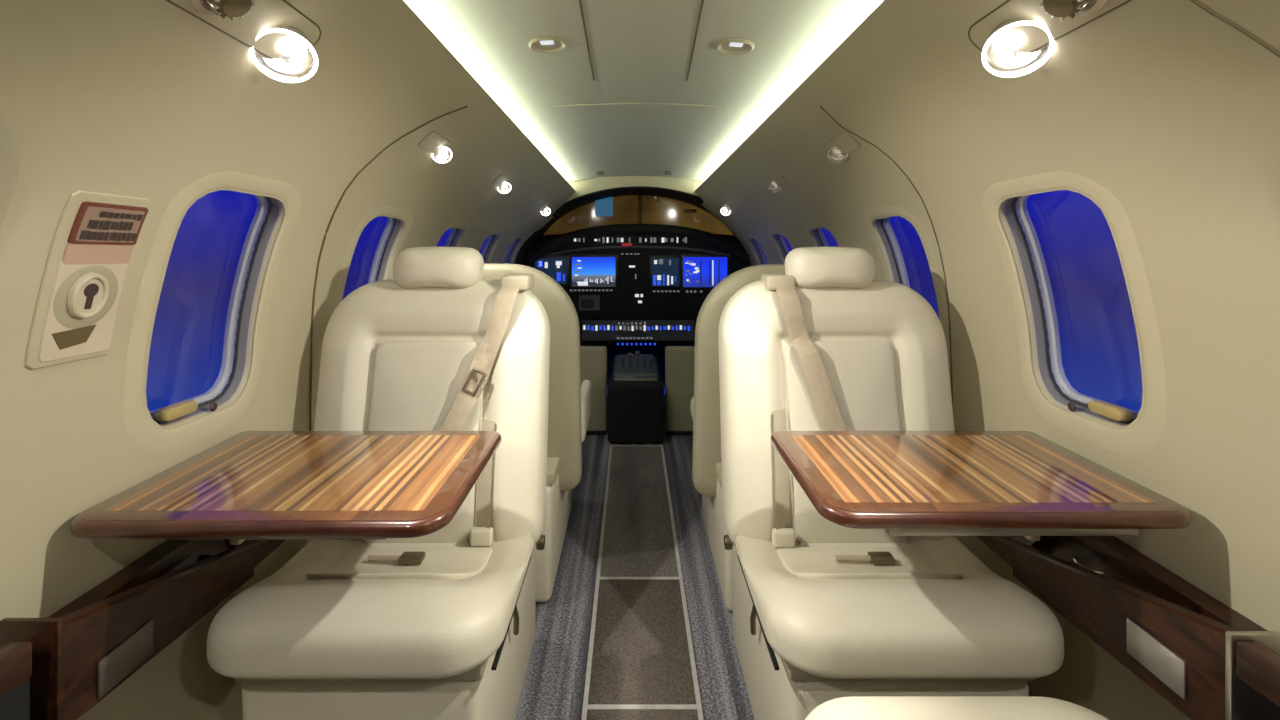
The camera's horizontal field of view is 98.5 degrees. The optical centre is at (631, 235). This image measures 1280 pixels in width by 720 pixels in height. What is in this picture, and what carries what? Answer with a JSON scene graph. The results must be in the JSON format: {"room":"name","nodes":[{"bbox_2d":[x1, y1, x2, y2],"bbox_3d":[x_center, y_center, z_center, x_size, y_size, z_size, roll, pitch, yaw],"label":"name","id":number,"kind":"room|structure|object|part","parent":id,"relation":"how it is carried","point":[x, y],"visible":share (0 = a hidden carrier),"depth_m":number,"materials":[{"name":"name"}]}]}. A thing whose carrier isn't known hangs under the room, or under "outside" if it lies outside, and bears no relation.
{"room":"aircraft cabin","nodes":[
{"label":"aircraft cabin","id":0,"kind":"room"},
{"bbox_2d":[0,0,574,719],"bbox_3d":[-0.583,0.287,1.325,0.406,1.566,4.556,0,0,1],"label":"wall","id":1,"kind":"structure","parent":0,"point":[149,99],"depth_m":0.84,"materials":[{"name":"beige plastic"}]},
{"bbox_2d":[0,116,18,229],"bbox_3d":[-0.733,0.118,0.355,0.134,0.574,0.580,0,0,0],"label":"trim","id":2,"kind":"structure","parent":1,"relation":"attached to","point":[9,153],"depth_m":0.62,"materials":[{"name":"beige plastic"}]},
{"bbox_2d":[24,190,150,369],"bbox_3d":[-0.746,0.058,0.763,0.066,0.235,0.116,0,0,1],"label":"panel","id":3,"kind":"object","parent":1,"relation":"attached to","point":[96,235],"visible":1,"depth_m":0.75,"materials":[{"name":"beige plastic"}]},
{"bbox_3d":[-0.759,0.100,0.766,0.006,0.139,0.101,14,-2,1],"label":"handle plate","id":4,"kind":"part","parent":3,"relation":"part of","materials":[{"name":"beige plastic"}]},
{"bbox_3d":[-0.752,0.083,0.762,0.006,0.065,0.050,14,-2,1],"label":"pull handle","id":5,"kind":"part","parent":3,"relation":"part of","materials":[{"name":"beige plastic"}]},
{"bbox_2d":[0,540,284,719],"bbox_3d":[-0.743,0.579,0.690,0.094,0.222,0.880,0,0,0],"label":"ledge","id":6,"kind":"object","parent":1,"relation":"attached to","point":[60,665],"visible":0.94,"depth_m":0.75,"materials":[{"name":"brown wood"}]},
{"bbox_3d":[-0.715,0.494,0.448,0.030,0.042,0.395,0,0,0],"label":"bin rail","id":7,"kind":"part","parent":6,"relation":"part of","materials":[{"name":"brown wood"}]},
{"bbox_2d":[123,171,300,457],"bbox_3d":[-0.755,0.134,1.012,0.160,0.489,0.324,0,0,0],"label":"window","id":8,"kind":"structure","parent":1,"relation":"in","point":[151,440],"depth_m":1.05,"materials":[{"name":"beige plastic"}]},
{"bbox_3d":[-0.800,0.307,0.970,0.022,0.024,0.068,0,0,0],"label":"shade pull","id":9,"kind":"part","parent":8,"relation":"part of","materials":[{"name":"beige plastic"}]},
{"bbox_3d":[-0.780,0.113,1.013,0.110,0.408,0.225,0,0,0],"label":"frame","id":10,"kind":"part","parent":8,"relation":"part of","materials":[{"name":"plastic"}]},
{"bbox_2d":[166,0,320,82],"bbox_3d":[-0.515,-0.289,0.758,0.085,0.106,0.254,0,0,-2],"label":"reading lamp","id":11,"kind":"object","parent":1,"relation":"attached to","point":[275,29],"visible":1,"depth_m":0.80,"materials":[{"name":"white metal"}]},
{"bbox_2d":[190,0,254,20],"bbox_3d":[-0.514,-0.308,0.695,0.068,0.068,0.080,0,0,0],"label":"air vent","id":12,"kind":"object","parent":11,"relation":"attached to","point":[204,10],"depth_m":0.69,"materials":[{"name":"silver metal"}]},
{"bbox_3d":[-0.521,-0.303,0.757,0.083,0.004,0.251,-44,-3,-2],"label":"wall plate","id":13,"kind":"part","parent":11,"relation":"part of","materials":[{"name":"beige plastic"}]},
{"bbox_3d":[-0.525,-0.289,0.840,0.027,0.027,0.028,-44,-3,-2],"label":"lamp bulb","id":14,"kind":"part","parent":11,"relation":"part of","materials":[{"name":"white glass"}]},
{"bbox_2d":[70,431,501,544],"bbox_3d":[-0.522,0.465,0.930,0.528,0.150,0.364,0,0,0],"label":"folding table","id":15,"kind":"object","parent":1,"relation":"attached to","point":[248,485],"visible":1,"depth_m":0.84,"materials":[{"name":"brown wood"}]},
{"bbox_3d":[-0.694,0.477,0.975,0.020,0.126,0.030,0,0,0],"label":"support post","id":16,"kind":"part","parent":15,"relation":"part of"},
{"bbox_3d":[-0.517,0.417,0.769,0.357,0.005,0.018,0,0,0],"label":"slide rail","id":17,"kind":"part","parent":15,"relation":"part of","materials":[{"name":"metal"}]},
{"bbox_2d":[332,205,412,313],"bbox_3d":[-0.748,0.152,1.583,0.161,0.474,0.324,0,0,0],"label":"window","id":18,"kind":"structure","parent":1,"relation":"in","point":[394,228],"depth_m":1.69,"materials":[{"name":"beige plastic"}]},
{"bbox_3d":[-0.773,0.131,1.584,0.110,0.396,0.225,0,0,0],"label":"frame","id":19,"kind":"part","parent":18,"relation":"part of","materials":[{"name":"plastic"}]},
{"bbox_2d":[309,106,467,430],"bbox_3d":[-0.595,0.169,1.341,0.371,1.019,0.106,0,0,-15],"label":"trim","id":20,"kind":"structure","parent":1,"relation":"attached to","point":[415,129],"depth_m":1.33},
{"bbox_2d":[418,131,451,162],"bbox_3d":[-0.527,-0.237,1.489,0.052,0.067,0.156,0,0,0],"label":"reading lamp","id":21,"kind":"object","parent":1,"relation":"attached to","point":[439,146],"visible":1,"depth_m":1.50,"materials":[{"name":"beige plastic"}]},
{"bbox_2d":[432,220,469,246],"bbox_3d":[-0.741,0.170,2.155,0.161,0.460,0.324,0,0,0],"label":"window","id":22,"kind":"structure","parent":1,"relation":"in","point":[455,237],"depth_m":2.26,"materials":[{"name":"beige plastic"}]},
{"bbox_3d":[-0.766,0.148,2.156,0.110,0.384,0.225,0,0,0],"label":"frame","id":23,"kind":"part","parent":22,"relation":"part of","materials":[{"name":"plastic"}]},
{"bbox_2d":[477,229,503,263],"bbox_3d":[-0.733,0.188,2.725,0.162,0.445,0.324,0,0,0],"label":"window","id":24,"kind":"structure","parent":1,"relation":"in","point":[488,251],"depth_m":2.84,"materials":[{"name":"beige plastic"}]},
{"bbox_3d":[-0.758,0.165,2.726,0.111,0.372,0.225,0,0,0],"label":"frame","id":25,"kind":"part","parent":24,"relation":"part of","materials":[{"name":"grey plastic"}]},
{"bbox_2d":[492,174,510,193],"bbox_3d":[-0.512,-0.204,2.171,0.052,0.066,0.156,0,0,0],"label":"reading lamp","id":26,"kind":"object","parent":1,"relation":"attached to","point":[502,182],"visible":1,"depth_m":2.20,"materials":[{"name":"beige plastic"}]},
{"bbox_3d":[-0.513,-0.215,2.171,0.053,0.003,0.156,-43,-3,-2],"label":"wall plate","id":27,"kind":"part","parent":26,"relation":"part of","materials":[{"name":"beige plastic"}]},
{"bbox_2d":[501,234,525,263],"bbox_3d":[-0.726,0.205,3.270,0.162,0.431,0.324,0,0,0],"label":"window","id":28,"kind":"structure","parent":1,"relation":"in","point":[513,248],"depth_m":3.38,"materials":[{"name":"beige plastic"}]},
{"bbox_3d":[-0.751,0.182,3.271,0.112,0.361,0.225,0,0,0],"label":"frame","id":29,"kind":"part","parent":28,"relation":"part of","materials":[{"name":"grey plastic"}]},
{"bbox_2d":[539,203,550,215],"bbox_3d":[-0.498,-0.151,3.149,0.052,0.066,0.156,0,0,0],"label":"reading lamp","id":30,"kind":"object","parent":1,"relation":"attached to","point":[545,210],"visible":1,"depth_m":3.19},
{"bbox_3d":[-0.498,-0.161,3.148,0.053,0.003,0.156,-41,-3,-1],"label":"wall plate","id":31,"kind":"part","parent":30,"relation":"part of","materials":[{"name":"beige plastic"}]},
{"bbox_2d":[595,197,612,215],"bbox_3d":[-0.193,-0.207,3.800,0.124,0.144,0.008,0,0,0],"label":"sun visor","id":32,"kind":"object","parent":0,"point":[603,207],"visible":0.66,"depth_m":3.80,"materials":[{"name":"blue plastic"}]},
{"bbox_2d":[515,395,753,719],"bbox_3d":[0.020,1.080,1.365,1.440,0.020,4.670,0,0,0],"label":"floor","id":33,"kind":"structure","parent":0,"point":[553,687],"depth_m":1.57,"materials":[{"name":"grey carpet"}]},
{"bbox_2d":[207,247,549,719],"bbox_3d":[-0.468,0.546,1.155,0.537,1.040,0.630,0,0,0],"label":"passenger seat","id":34,"kind":"object","parent":33,"relation":"on","point":[439,625],"visible":0.88,"depth_m":1.17,"materials":[{"name":"beige leather"}]},
{"bbox_2d":[207,534,533,678],"bbox_3d":[-0.452,0.651,1.030,0.480,0.127,0.380,0,0,0],"label":"seat cushion","id":35,"kind":"object","parent":34,"relation":"on","point":[431,606],"depth_m":0.88,"materials":[{"name":"beige leather"}]},
{"bbox_3d":[-0.453,0.900,1.188,0.398,0.332,0.564,0,0,0],"label":"seat","id":36,"kind":"part","parent":34,"relation":"part of","materials":[{"name":"beige leather"}]},
{"bbox_3d":[-0.452,0.651,1.085,0.310,0.090,0.196,0,0,0],"label":"cushion panel","id":37,"kind":"part","parent":34,"relation":"part of","materials":[{"name":"beige leather"}]},
{"bbox_3d":[-0.469,0.460,1.256,0.248,0.430,0.112,0,0,0],"label":"panel","id":38,"kind":"part","parent":34,"relation":"part of","materials":[{"name":"beige leather"}]},
{"bbox_3d":[-0.469,0.409,1.304,0.534,0.602,0.215,0,0,0],"label":"backrest","id":39,"kind":"part","parent":34,"relation":"part of","materials":[{"name":"beige leather"}]},
{"bbox_3d":[-0.226,0.707,1.060,0.008,0.005,0.320,0,0,0],"label":"cushion rail","id":40,"kind":"part","parent":34,"relation":"part of","materials":[{"name":"beige leather"}]},
{"bbox_3d":[-0.238,0.770,1.120,0.016,0.104,0.051,0,0,0],"label":"recline lever","id":41,"kind":"part","parent":34,"relation":"part of","materials":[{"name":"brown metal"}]},
{"bbox_2d":[482,264,590,601],"bbox_3d":[-0.430,0.576,1.905,0.537,0.981,0.630,0,0,0],"label":"passenger seat","id":42,"kind":"object","parent":33,"relation":"on","point":[569,406],"visible":0.2,"depth_m":1.70,"materials":[{"name":"beige leather"}]},
{"bbox_3d":[-0.432,0.458,1.762,0.534,0.745,0.234,0,0,0],"label":"backrest","id":43,"kind":"part","parent":42,"relation":"part of","materials":[{"name":"beige leather"}]},
{"bbox_3d":[-0.433,0.900,1.872,0.398,0.332,0.564,0,0,0],"label":"seat","id":44,"kind":"part","parent":42,"relation":"part of","materials":[{"name":"beige leather"}]},
{"bbox_3d":[-0.180,0.640,2.040,0.036,0.140,0.320,0,0,0],"label":"armrest","id":45,"kind":"part","parent":42,"relation":"part of","materials":[{"name":"beige leather"}]},
{"bbox_2d":[580,346,606,434],"bbox_3d":[-0.367,0.833,2.980,0.465,0.470,0.060,0,0,0],"label":"divider","id":46,"kind":"object","parent":33,"relation":"on","point":[593,359],"visible":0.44,"depth_m":2.95,"materials":[{"name":"beige leather"}]},
{"bbox_2d":[608,351,663,442],"bbox_3d":[0.020,0.847,3.160,0.290,0.443,0.680,0,0,0],"label":"pedestal","id":47,"kind":"object","parent":33,"relation":"on","point":[635,385],"visible":1,"depth_m":2.82,"materials":[{"name":"grey plastic"}]},
{"bbox_3d":[0.020,0.759,2.895,0.230,0.022,0.020,0,0,0],"label":"quadrant trim","id":48,"kind":"part","parent":47,"relation":"part of","materials":[{"name":"metal"}]},
{"bbox_3d":[0.030,0.690,3.015,0.012,0.096,0.060,0,0,0],"label":"throttle lever","id":49,"kind":"part","parent":47,"relation":"part of","materials":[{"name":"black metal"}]},
{"bbox_2d":[581,445,703,719],"bbox_3d":[0.023,1.067,1.500,0.269,0.006,2.601,0,0,0],"label":"carpet runner","id":50,"kind":"object","parent":33,"relation":"on","point":[641,665],"visible":1,"depth_m":1.58,"materials":[{"name":"grey carpet"}]},
{"bbox_3d":[0.023,1.067,2.256,0.246,0.005,1.068,0,0,0],"label":"runner panel","id":51,"kind":"part","parent":50,"relation":"part of","materials":[{"name":"grey carpet"}]},
{"bbox_3d":[0.023,1.067,1.479,0.246,0.005,0.454,0,0,0],"label":"runner panel","id":52,"kind":"part","parent":50,"relation":"part of","materials":[{"name":"grey carpet"}]},
{"bbox_3d":[0.023,1.067,0.719,0.246,0.005,1.038,0,0,0],"label":"runner panel","id":53,"kind":"part","parent":50,"relation":"part of","materials":[{"name":"grey carpet"}]},
{"bbox_2d":[665,346,694,434],"bbox_3d":[0.400,0.833,2.980,0.440,0.470,0.060,0,0,0],"label":"divider","id":54,"kind":"object","parent":33,"relation":"on","point":[679,360],"visible":0.45,"depth_m":2.95,"materials":[{"name":"beige leather"}]},
{"bbox_2d":[690,264,784,611],"bbox_3d":[0.462,0.576,1.865,0.534,0.981,0.630,0,0,0],"label":"passenger seat","id":55,"kind":"object","parent":33,"relation":"on","point":[705,402],"visible":0.16,"depth_m":1.66,"materials":[{"name":"beige leather"}]},
{"bbox_2d":[690,396,693,418],"bbox_3d":[0.462,0.651,1.990,0.480,0.127,0.380,0,0,0],"label":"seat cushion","id":56,"kind":"object","parent":55,"relation":"on","point":[692,400],"depth_m":2.06,"materials":[{"name":"beige leather"}]},
{"bbox_3d":[0.463,0.900,1.832,0.398,0.332,0.564,0,0,0],"label":"seat","id":57,"kind":"part","parent":55,"relation":"part of","materials":[{"name":"beige leather"}]},
{"bbox_3d":[0.462,0.458,1.722,0.534,0.745,0.234,0,0,0],"label":"backrest","id":58,"kind":"part","parent":55,"relation":"part of","materials":[{"name":"beige leather"}]},
{"bbox_2d":[718,247,1063,719],"bbox_3d":[0.478,0.546,1.155,0.537,1.040,0.630,0,0,0],"label":"passenger seat","id":59,"kind":"object","parent":33,"relation":"on","point":[824,610],"visible":0.88,"depth_m":1.20,"materials":[{"name":"beige leather"}]},
{"bbox_3d":[0.249,0.770,1.120,0.016,0.104,0.051,0,0,0],"label":"recline lever","id":60,"kind":"part","parent":59,"relation":"part of","materials":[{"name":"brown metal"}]},
{"bbox_3d":[0.237,0.707,1.060,0.008,0.005,0.320,0,0,0],"label":"cushion rail","id":61,"kind":"part","parent":59,"relation":"part of","materials":[{"name":"beige leather"}]},
{"bbox_3d":[0.480,0.409,1.304,0.534,0.602,0.215,0,0,0],"label":"backrest","id":62,"kind":"part","parent":59,"relation":"part of","materials":[{"name":"beige leather"}]},
{"bbox_3d":[0.480,0.460,1.256,0.248,0.430,0.112,0,0,0],"label":"panel","id":63,"kind":"part","parent":59,"relation":"part of","materials":[{"name":"beige leather"}]},
{"bbox_3d":[0.463,0.651,1.085,0.310,0.090,0.196,0,0,0],"label":"cushion panel","id":64,"kind":"part","parent":59,"relation":"part of","materials":[{"name":"beige leather"}]},
{"bbox_3d":[0.464,0.900,1.188,0.398,0.332,0.564,0,0,0],"label":"seat","id":65,"kind":"part","parent":59,"relation":"part of","materials":[{"name":"beige leather"}]},
{"bbox_2d":[735,534,1063,678],"bbox_3d":[0.463,0.651,1.030,0.480,0.127,0.380,0,0,0],"label":"seat cushion","id":66,"kind":"object","parent":59,"relation":"on","point":[831,606],"depth_m":0.88,"materials":[{"name":"beige leather"}]},
{"bbox_2d":[805,696,1108,719],"bbox_3d":[0.429,0.546,0.378,0.537,1.040,0.735,0,0,0],"label":"passenger seat","id":67,"kind":"object","parent":33,"relation":"on","point":[853,707],"visible":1,"depth_m":0.69,"materials":[{"name":"beige leather"}]},
{"bbox_2d":[503,176,767,263],"bbox_3d":[0.045,-0.072,3.455,1.798,0.644,0.001,0,0,0],"label":"wall","id":68,"kind":"structure","parent":0,"point":[584,187],"depth_m":3.46,"materials":[{"name":"beige plastic"}]},
{"bbox_2d":[515,186,703,264],"bbox_3d":[0.045,-0.031,3.535,1.569,0.562,0.170,0,0,0],"label":"trim","id":69,"kind":"structure","parent":68,"relation":"attached to","point":[520,259],"depth_m":3.49,"materials":[{"name":"black plastic"}]},
{"bbox_2d":[529,192,742,249],"bbox_3d":[0.045,0.401,3.735,1.550,1.378,0.550,0,0,0],"label":"ceiling","id":70,"kind":"structure","parent":0,"point":[540,237],"depth_m":3.75,"materials":[{"name":"plastic"}]},
{"bbox_2d":[544,195,732,234],"bbox_3d":[0.049,-0.171,3.840,1.467,0.342,0.024,0,0,0],"label":"window","id":71,"kind":"structure","parent":70,"relation":"attached to","point":[632,209],"depth_m":3.85,"materials":[{"name":"brown glass"}]},
{"bbox_3d":[-0.321,-0.171,3.850,0.727,0.342,0.001,0,0,0],"label":"windshield pane","id":72,"kind":"part","parent":71,"relation":"part of","materials":[{"name":"brown glass"}]},
{"bbox_3d":[0.426,-0.171,3.850,0.713,0.342,0.001,0,0,0],"label":"windshield pane","id":73,"kind":"part","parent":71,"relation":"part of","materials":[{"name":"brown glass"}]},
{"bbox_2d":[683,209,696,212],"bbox_3d":[0.400,-0.172,3.800,0.090,0.024,0.020,0,0,0],"label":"handle","id":74,"kind":"object","parent":70,"relation":"attached to","point":[684,210],"visible":1,"depth_m":3.79,"materials":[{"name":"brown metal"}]},
{"bbox_2d":[524,224,750,345],"bbox_3d":[0.046,0.320,3.608,1.581,0.798,0.144,0,0,0],"label":"panel","id":75,"kind":"object","parent":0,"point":[626,284],"visible":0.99,"depth_m":3.59,"materials":[{"name":"grey plastic"}]},
{"bbox_2d":[622,243,631,245],"bbox_3d":[-0.033,0.056,3.538,0.065,0.020,0.005,0,0,0],"label":"warning light","id":76,"kind":"object","parent":75,"relation":"attached to","point":[623,244],"depth_m":3.54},
{"bbox_2d":[542,234,733,385],"bbox_3d":[0.045,0.330,4.010,1.650,1.520,0.020,0,0,0],"label":"wall","id":77,"kind":"structure","parent":0,"point":[612,351],"depth_m":4.00,"materials":[{"name":"plastic"}]},
{"bbox_2d":[404,0,883,180],"bbox_3d":[0.020,-0.433,1.325,1.054,0.315,4.550,0,0,0],"label":"ceiling","id":78,"kind":"structure","parent":0,"point":[641,50],"depth_m":1.50,"materials":[{"name":"beige plastic"}]},
{"bbox_2d":[528,36,566,52],"bbox_3d":[-0.206,-0.471,1.353,0.094,0.019,0.095,0,0,39],"label":"recessed light","id":79,"kind":"object","parent":78,"relation":"in","point":[544,44],"visible":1,"depth_m":1.35,"materials":[{"name":"beige plastic"}]},
{"bbox_3d":[-0.206,-0.469,1.337,0.032,0.004,0.019,-3,-3,0],"label":"spot bulb","id":80,"kind":"part","parent":79,"relation":"part of","materials":[{"name":"white glass"}]},
{"bbox_2d":[579,0,594,80],"bbox_3d":[-0.107,-0.489,1.087,0.005,0.058,1.093,0,0,-1],"label":"trim","id":81,"kind":"structure","parent":78,"relation":"attached to","point":[580,2],"depth_m":1.32,"materials":[{"name":"brown plastic"}]},
{"bbox_2d":[550,103,725,107],"bbox_3d":[0.020,-0.446,1.876,0.598,0.018,0.006,0,0,0],"label":"trim","id":82,"kind":"structure","parent":78,"relation":"attached to","point":[599,103],"depth_m":1.87,"materials":[{"name":"beige plastic"}]},
{"bbox_2d":[686,0,703,80],"bbox_3d":[0.145,-0.489,1.087,0.005,0.059,1.090,0,0,2],"label":"trim","id":83,"kind":"structure","parent":78,"relation":"attached to","point":[702,2],"depth_m":1.32,"materials":[{"name":"brown plastic"}]},
{"bbox_2d":[716,38,754,54],"bbox_3d":[0.255,-0.470,1.364,0.094,0.019,0.095,0,0,-39],"label":"recessed light","id":84,"kind":"object","parent":78,"relation":"in","point":[733,46],"visible":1,"depth_m":1.36,"materials":[{"name":"beige plastic"}]},
{"bbox_3d":[0.255,-0.468,1.348,0.032,0.004,0.019,4,-3,0],"label":"spot bulb","id":85,"kind":"part","parent":84,"relation":"part of","materials":[{"name":"white glass"}]},
{"bbox_2d":[695,0,1279,719],"bbox_3d":[0.623,0.287,1.325,0.406,1.566,4.556,0,0,-1],"label":"wall","id":86,"kind":"structure","parent":0,"point":[1166,106],"depth_m":0.84,"materials":[{"name":"beige plastic"}]},
{"bbox_2d":[567,179,703,184],"bbox_3d":[0.020,-0.352,3.500,0.908,0.063,0.032,0,0,0],"label":"trim","id":87,"kind":"structure","parent":86,"relation":"attached to","point":[574,181],"depth_m":3.49,"materials":[{"name":"beige plastic"}]},
{"bbox_2d":[721,203,731,214],"bbox_3d":[0.538,-0.151,3.146,0.053,0.065,0.156,0,0,0],"label":"reading lamp","id":88,"kind":"object","parent":86,"relation":"attached to","point":[725,210],"visible":1,"depth_m":3.17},
{"bbox_3d":[0.538,-0.162,3.146,0.053,0.003,0.156,41,-3,1],"label":"wall plate","id":89,"kind":"part","parent":88,"relation":"part of","materials":[{"name":"beige plastic"}]},
{"bbox_2d":[745,234,769,264],"bbox_3d":[0.766,0.205,3.270,0.162,0.431,0.324,0,0,0],"label":"window","id":90,"kind":"structure","parent":86,"relation":"in","point":[755,246],"depth_m":3.38,"materials":[{"name":"beige plastic"}]},
{"bbox_3d":[0.791,0.182,3.271,0.112,0.361,0.225,0,0,0],"label":"frame","id":91,"kind":"part","parent":90,"relation":"part of","materials":[{"name":"grey plastic"}]},
{"bbox_2d":[767,173,786,192],"bbox_3d":[0.555,-0.204,2.127,0.052,0.066,0.157,0,0,2],"label":"reading lamp","id":92,"kind":"object","parent":86,"relation":"attached to","point":[776,180],"visible":1,"depth_m":2.15,"materials":[{"name":"beige plastic"}]},
{"bbox_2d":[768,229,793,263],"bbox_3d":[0.773,0.188,2.725,0.162,0.445,0.324,0,0,0],"label":"window","id":93,"kind":"structure","parent":86,"relation":"in","point":[779,243],"depth_m":2.84,"materials":[{"name":"beige plastic"}]},
{"bbox_3d":[0.798,0.165,2.726,0.111,0.372,0.225,0,0,0],"label":"frame","id":94,"kind":"part","parent":93,"relation":"part of","materials":[{"name":"grey plastic"}]},
{"bbox_2d":[804,220,842,246],"bbox_3d":[0.780,0.170,2.155,0.161,0.460,0.324,0,0,0],"label":"window","id":95,"kind":"structure","parent":86,"relation":"in","point":[817,239],"depth_m":2.26,"materials":[{"name":"beige plastic"}]},
{"bbox_3d":[0.806,0.148,2.156,0.111,0.384,0.225,0,0,0],"label":"frame","id":96,"kind":"part","parent":95,"relation":"part of","materials":[{"name":"grey plastic"}]},
{"bbox_2d":[826,132,860,162],"bbox_3d":[0.567,-0.236,1.496,0.053,0.067,0.157,0,0,2],"label":"reading lamp","id":97,"kind":"object","parent":86,"relation":"attached to","point":[839,147],"visible":1,"depth_m":1.50,"materials":[{"name":"beige plastic"}]},
{"bbox_3d":[0.569,-0.245,1.496,0.055,0.003,0.156,44,-3,2],"label":"wall plate","id":98,"kind":"part","parent":97,"relation":"part of","materials":[{"name":"beige plastic"}]},
{"bbox_2d":[819,106,952,406],"bbox_3d":[0.651,0.189,1.381,0.347,1.045,0.075,0,0,0],"label":"trim","id":99,"kind":"structure","parent":86,"relation":"attached to","point":[819,106],"depth_m":1.40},
{"bbox_2d":[864,205,948,355],"bbox_3d":[0.788,0.152,1.583,0.161,0.474,0.324,0,0,0],"label":"window","id":100,"kind":"structure","parent":86,"relation":"in","point":[882,228],"depth_m":1.69,"materials":[{"name":"beige plastic"}]},
{"bbox_3d":[0.813,0.131,1.584,0.110,0.396,0.225,0,0,0],"label":"frame","id":101,"kind":"part","parent":100,"relation":"part of","materials":[{"name":"grey plastic"}]},
{"bbox_2d":[771,431,1189,540],"bbox_3d":[0.540,0.465,0.942,0.532,0.150,0.340,0,0,0],"label":"folding table","id":102,"kind":"object","parent":86,"relation":"attached to","point":[1026,484],"visible":1,"depth_m":0.86,"materials":[{"name":"brown wood"}]},
{"bbox_3d":[0.544,0.421,0.793,0.357,0.014,0.018,0,0,0],"label":"slide rail","id":103,"kind":"part","parent":102,"relation":"part of","materials":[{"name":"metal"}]},
{"bbox_3d":[0.712,0.477,0.987,0.020,0.126,0.030,0,0,0],"label":"support post","id":104,"kind":"part","parent":102,"relation":"part of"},
{"bbox_2d":[968,0,1131,77],"bbox_3d":[0.558,-0.289,0.758,0.085,0.105,0.253,0,0,0],"label":"reading lamp","id":105,"kind":"object","parent":86,"relation":"attached to","point":[1008,38],"visible":1,"depth_m":0.79,"materials":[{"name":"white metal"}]},
{"bbox_3d":[0.566,-0.290,0.816,0.027,0.027,0.028,44,-3,2],"label":"lamp bulb","id":106,"kind":"part","parent":105,"relation":"part of","materials":[{"name":"white glass"}]},
{"bbox_3d":[0.561,-0.303,0.757,0.083,0.004,0.251,44,-3,2],"label":"wall plate","id":107,"kind":"part","parent":105,"relation":"part of","materials":[{"name":"beige plastic"}]},
{"bbox_2d":[1039,0,1106,20],"bbox_3d":[0.554,-0.308,0.695,0.068,0.068,0.080,0,0,0],"label":"air vent","id":108,"kind":"object","parent":105,"relation":"attached to","point":[1058,10],"depth_m":0.69,"materials":[{"name":"silver metal"}]},
{"bbox_2d":[982,171,1166,457],"bbox_3d":[0.795,0.134,1.012,0.160,0.489,0.324,0,0,0],"label":"window","id":109,"kind":"structure","parent":86,"relation":"in","point":[1140,438],"depth_m":1.05,"materials":[{"name":"beige plastic"}]},
{"bbox_3d":[0.820,0.113,1.013,0.110,0.408,0.225,0,0,0],"label":"frame","id":110,"kind":"part","parent":109,"relation":"part of","materials":[{"name":"plastic"}]},
{"bbox_3d":[0.841,0.307,0.970,0.022,0.024,0.068,0,0,0],"label":"shade pull","id":111,"kind":"part","parent":109,"relation":"part of","materials":[{"name":"beige plastic"}]},
{"bbox_2d":[976,536,1279,719],"bbox_3d":[0.766,0.579,0.690,0.129,0.222,0.880,0,0,0],"label":"ledge","id":112,"kind":"object","parent":86,"relation":"attached to","point":[1210,661],"visible":0.87,"depth_m":0.76,"materials":[{"name":"brown wood"}]},
{"bbox_3d":[0.720,0.494,0.448,0.030,0.042,0.395,0,0,0],"label":"bin rail","id":113,"kind":"part","parent":112,"relation":"part of","materials":[{"name":"brown wood"}]},
{"bbox_2d":[1190,0,1279,57],"bbox_3d":[0.644,-0.227,0.592,0.089,0.092,0.008,0,0,25],"label":"trim","id":114,"kind":"structure","parent":86,"relation":"attached to","point":[1200,4],"depth_m":0.59,"materials":[{"name":"brown plastic"}]}
]}

